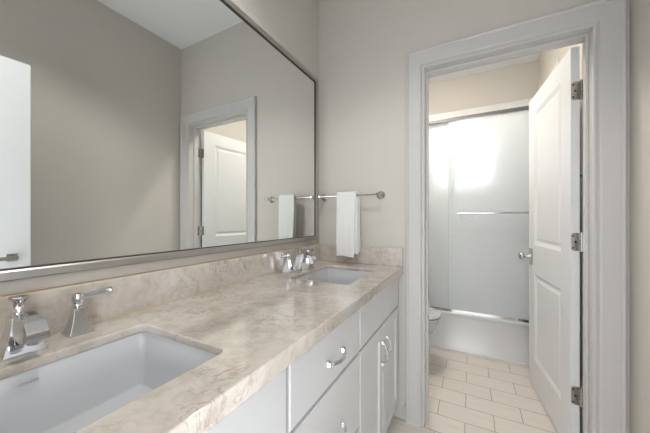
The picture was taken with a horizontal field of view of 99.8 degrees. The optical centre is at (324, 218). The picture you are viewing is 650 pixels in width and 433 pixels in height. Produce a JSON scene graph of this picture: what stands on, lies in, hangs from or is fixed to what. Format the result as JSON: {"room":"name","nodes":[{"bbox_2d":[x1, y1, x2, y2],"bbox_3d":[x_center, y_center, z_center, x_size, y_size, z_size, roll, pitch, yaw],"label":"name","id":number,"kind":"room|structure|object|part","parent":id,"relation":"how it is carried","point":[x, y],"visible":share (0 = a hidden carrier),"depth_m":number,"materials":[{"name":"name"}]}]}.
{"room":"bathroom","nodes":[
{"label":"bathroom","id":0,"kind":"room"},
{"bbox_2d":[0,0,318,295],"bbox_3d":[-0.100,-0.210,1.890,0.100,2.800,3.890,0,0,28],"label":"wall","id":1,"kind":"structure","parent":0,"point":[293,24],"depth_m":1.45,"materials":[{"name":"beige paint"}]},
{"bbox_2d":[0,0,317,281],"bbox_3d":[-0.465,-0.398,1.073,0.023,1.074,1.746,0,0,28],"label":"wall mirror","id":2,"kind":"object","parent":1,"relation":"attached to","point":[132,131],"visible":1,"depth_m":0.87,"materials":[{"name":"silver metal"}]},
{"bbox_2d":[0,244,319,338],"bbox_3d":[-0.472,0.229,1.062,0.020,0.109,1.837,0,0,28],"label":"backsplash","id":3,"kind":"structure","parent":1,"relation":"attached to","point":[131,293],"depth_m":0.87,"materials":[{"name":"beige stone"}]},
{"bbox_2d":[319,0,629,432],"bbox_3d":[0.663,-0.210,1.587,1.530,2.800,0.115,0,0,28],"label":"wall","id":4,"kind":"structure","parent":0,"point":[364,45],"depth_m":1.70,"materials":[{"name":"beige paint"}]},
{"bbox_2d":[318,191,384,200],"bbox_3d":[0.154,-0.145,1.747,0.444,0.052,0.081,0,0,28],"label":"towel bar","id":5,"kind":"object","parent":4,"relation":"attached to","point":[380,195],"visible":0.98,"depth_m":1.68,"materials":[{"name":"silver metal"}]},
{"bbox_2d":[336,191,360,258],"bbox_3d":[0.145,0.038,1.716,0.145,0.417,0.064,0,0,28],"label":"hand towel","id":6,"kind":"object","parent":5,"relation":"hanging from","point":[348,203],"visible":0.98,"depth_m":1.70,"materials":[{"name":"white fabric"}]},
{"bbox_2d":[320,244,402,266],"bbox_3d":[0.208,0.229,1.752,0.571,0.109,0.020,0,0,28],"label":"backsplash","id":7,"kind":"structure","parent":4,"relation":"attached to","point":[389,256],"depth_m":1.70,"materials":[{"name":"beige stone"}]},
{"bbox_2d":[404,404,405,420],"bbox_3d":[0.473,1.145,1.616,0.012,0.090,0.014,0,0,28],"label":"baseboard","id":8,"kind":"structure","parent":4,"relation":"attached to","point":[404,404],"depth_m":1.61,"materials":[{"name":"white paint"}]},
{"bbox_2d":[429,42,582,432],"bbox_3d":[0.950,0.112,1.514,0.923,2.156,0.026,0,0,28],"label":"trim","id":9,"kind":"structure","parent":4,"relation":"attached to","point":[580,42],"depth_m":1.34,"materials":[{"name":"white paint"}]},
{"bbox_2d":[406,0,626,432],"bbox_3d":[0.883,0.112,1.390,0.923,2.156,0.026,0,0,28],"label":"trim","id":10,"kind":"structure","parent":4,"relation":"attached to","point":[607,19],"depth_m":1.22,"materials":[{"name":"white paint"}]},
{"bbox_2d":[518,46,582,432],"bbox_3d":[1.371,0.165,1.674,0.183,2.030,0.714,0,0,23],"label":"door","id":11,"kind":"structure","parent":4,"relation":"in","point":[555,236],"depth_m":1.53,"materials":[{"name":"white paint"}]},
{"bbox_3d":[1.434,0.268,1.967,0.071,0.056,0.056,0,0,23],"label":"knob","id":12,"kind":"part","parent":11,"relation":"part of","materials":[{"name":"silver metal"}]},
{"bbox_2d":[429,60,537,114],"bbox_3d":[1.516,-0.210,3.186,1.730,2.800,0.120,0,0,28],"label":"wall","id":13,"kind":"structure","parent":0,"point":[517,82],"depth_m":2.99,"materials":[{"name":"beige paint"}]},
{"bbox_2d":[386,346,581,432],"bbox_3d":[0.619,1.220,1.506,1.730,0.060,3.890,0,0,28],"label":"floor","id":14,"kind":"structure","parent":0,"point":[468,393],"depth_m":1.79,"materials":[{"name":"beige tile"}]},
{"bbox_2d":[206,369,285,432],"bbox_3d":[-0.464,0.758,0.484,0.578,0.863,0.643,0,0,28],"label":"vanity cabinet","id":15,"kind":"object","parent":14,"relation":"on","point":[264,411],"visible":0.09,"depth_m":0.57,"materials":[{"name":"white paint"}]},
{"bbox_2d":[286,310,358,432],"bbox_3d":[-0.201,0.758,0.975,0.578,0.863,0.470,0,0,28],"label":"drawer unit","id":16,"kind":"object","parent":14,"relation":"on","point":[322,385],"visible":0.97,"depth_m":0.83,"materials":[{"name":"white paint"}]},
{"bbox_3d":[0.015,0.661,0.859,0.020,0.274,0.457,0,0,28],"label":"drawer","id":17,"kind":"part","parent":16,"relation":"part of","materials":[{"name":"white paint"}]},
{"bbox_3d":[0.045,0.434,0.858,0.034,0.017,0.121,0,0,28],"label":"handle","id":18,"kind":"part","parent":16,"relation":"part of","materials":[{"name":"silver metal"}]},
{"bbox_3d":[0.045,0.681,0.858,0.034,0.017,0.121,0,0,28],"label":"handle","id":19,"kind":"part","parent":16,"relation":"part of","materials":[{"name":"silver metal"}]},
{"bbox_2d":[357,278,397,432],"bbox_3d":[0.061,0.758,1.466,0.578,0.863,0.643,0,0,28],"label":"vanity cabinet","id":20,"kind":"object","parent":14,"relation":"on","point":[378,318],"visible":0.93,"depth_m":1.29,"materials":[{"name":"white paint"}]},
{"bbox_2d":[0,244,403,432],"bbox_3d":[-0.223,0.249,0.941,0.574,0.153,1.858,0,0,28],"label":"countertop","id":21,"kind":"structure","parent":20,"relation":"on","point":[257,318],"depth_m":0.74,"materials":[{"name":"beige stone"}]},
{"bbox_2d":[0,286,112,362],"bbox_3d":[-0.622,0.223,0.568,0.133,0.120,0.344,0,0,28],"label":"widespread faucet","id":22,"kind":"object","parent":21,"relation":"on","point":[24,332],"visible":1,"depth_m":0.57,"materials":[{"name":"silver metal"}]},
{"bbox_3d":[-0.655,0.183,0.586,0.030,0.040,0.030,0,0,-39],"label":"lift knob","id":23,"kind":"part","parent":22,"relation":"part of","materials":[{"name":"silver metal"}]},
{"bbox_3d":[-0.621,0.239,0.567,0.130,0.088,0.068,0,0,28],"label":"spout","id":24,"kind":"part","parent":22,"relation":"part of","materials":[{"name":"silver metal"}]},
{"bbox_3d":[-0.611,0.251,0.677,0.049,0.064,0.049,0,0,28],"label":"handle","id":25,"kind":"part","parent":22,"relation":"part of","materials":[{"name":"silver metal"}]},
{"bbox_3d":[-0.593,0.192,0.711,0.020,0.020,0.063,0,0,28],"label":"lever","id":26,"kind":"part","parent":22,"relation":"part of","materials":[{"name":"silver metal"}]},
{"bbox_2d":[0,332,216,432],"bbox_3d":[-0.448,0.396,0.481,0.356,0.184,0.460,0,0,28],"label":"undermount sink","id":27,"kind":"object","parent":21,"relation":"in","point":[68,394],"visible":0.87,"depth_m":0.62,"materials":[{"name":"ceramic"}]},
{"bbox_2d":[278,248,316,272],"bbox_3d":[-0.112,0.223,1.523,0.133,0.120,0.344,0,0,28],"label":"widespread faucet","id":28,"kind":"object","parent":21,"relation":"on","point":[303,261],"visible":1,"depth_m":1.50,"materials":[{"name":"silver metal"}]},
{"bbox_3d":[-0.197,0.251,1.453,0.049,0.064,0.049,0,0,28],"label":"handle","id":29,"kind":"part","parent":28,"relation":"part of","materials":[{"name":"silver metal"}]},
{"bbox_3d":[-0.111,0.239,1.522,0.130,0.088,0.068,0,0,28],"label":"spout","id":30,"kind":"part","parent":28,"relation":"part of","materials":[{"name":"silver metal"}]},
{"bbox_2d":[296,268,370,284],"bbox_3d":[0.055,0.396,1.424,0.356,0.184,0.460,0,0,28],"label":"undermount sink","id":31,"kind":"object","parent":21,"relation":"in","point":[328,275],"visible":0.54,"depth_m":1.62,"materials":[{"name":"ceramic"}]},
{"bbox_3d":[0.203,0.807,1.210,0.020,0.570,0.313,0,0,28],"label":"door","id":32,"kind":"part","parent":20,"relation":"part of","materials":[{"name":"white paint"}]},
{"bbox_3d":[0.278,0.422,1.350,0.020,0.179,0.630,0,0,28],"label":"false drawer","id":33,"kind":"part","parent":20,"relation":"part of","materials":[{"name":"white paint"}]},
{"bbox_3d":[0.284,0.645,1.306,0.034,0.121,0.017,0,0,28],"label":"handle","id":34,"kind":"part","parent":20,"relation":"part of","materials":[{"name":"silver metal"}]},
{"bbox_3d":[0.318,0.645,1.369,0.034,0.121,0.017,0,0,28],"label":"handle","id":35,"kind":"part","parent":20,"relation":"part of","materials":[{"name":"silver metal"}]},
{"bbox_3d":[0.352,0.807,1.490,0.020,0.570,0.313,0,0,28],"label":"door","id":36,"kind":"part","parent":20,"relation":"part of","materials":[{"name":"white paint"}]},
{"bbox_2d":[429,307,440,334],"bbox_3d":[0.615,0.806,2.341,0.703,0.768,0.420,0,0,28],"label":"toilet","id":37,"kind":"object","parent":14,"relation":"on","point":[434,314],"visible":0.11,"depth_m":2.13,"materials":[{"name":"ceramic"}]},
{"bbox_3d":[0.646,0.996,2.325,0.606,0.388,0.364,0,0,28],"label":"bowl","id":38,"kind":"part","parent":37,"relation":"part of","materials":[{"name":"ceramic"}]},
{"bbox_3d":[0.696,0.789,2.298,0.519,0.019,0.380,0,0,28],"label":"seat","id":39,"kind":"part","parent":37,"relation":"part of","materials":[{"name":"ceramic"}]},
{"bbox_3d":[0.696,0.765,2.298,0.519,0.024,0.380,0,0,28],"label":"lid","id":40,"kind":"part","parent":37,"relation":"part of","materials":[{"name":"ceramic"}]},
{"bbox_2d":[429,310,528,366],"bbox_3d":[1.306,1.018,2.793,1.526,0.345,0.744,0,0,28],"label":"bathtub","id":41,"kind":"object","parent":14,"relation":"on","point":[503,340],"visible":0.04,"depth_m":2.36,"materials":[{"name":"ceramic"}]},
{"bbox_2d":[429,58,559,120],"bbox_3d":[1.307,-0.190,2.795,1.530,2.080,0.768,0,0,28],"label":"tub surround","id":42,"kind":"object","parent":41,"relation":"on","point":[525,102],"visible":0.16,"depth_m":2.99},
{"bbox_2d":[429,105,528,322],"bbox_3d":[1.152,-0.036,2.504,1.505,1.763,0.131,0,0,30],"label":"sliding shower door","id":43,"kind":"structure","parent":42,"relation":"attached to","point":[479,162],"depth_m":2.38,"materials":[{"name":"white glass"}]},
{"bbox_3d":[0.850,-0.029,2.677,0.758,1.715,0.006,0,0,28],"label":"glass panel","id":44,"kind":"part","parent":43,"relation":"part of","materials":[{"name":"white"}]},
{"bbox_3d":[1.153,-0.902,2.505,1.504,0.032,0.048,0,0,28],"label":"rail","id":45,"kind":"part","parent":43,"relation":"part of","materials":[{"name":"silver metal"}]},
{"bbox_2d":[429,53,540,83],"bbox_3d":[0.619,-1.640,1.506,1.730,0.060,3.890,0,0,28],"label":"ceiling","id":46,"kind":"structure","parent":0,"point":[533,57],"depth_m":2.93,"materials":[{"name":"white paint"}]},
{"bbox_2d":[538,0,649,432],"bbox_3d":[1.338,-0.210,1.122,0.100,2.800,3.890,0,0,28],"label":"wall","id":47,"kind":"structure","parent":0,"point":[639,9],"depth_m":1.11,"materials":[{"name":"beige paint"}]}
]}

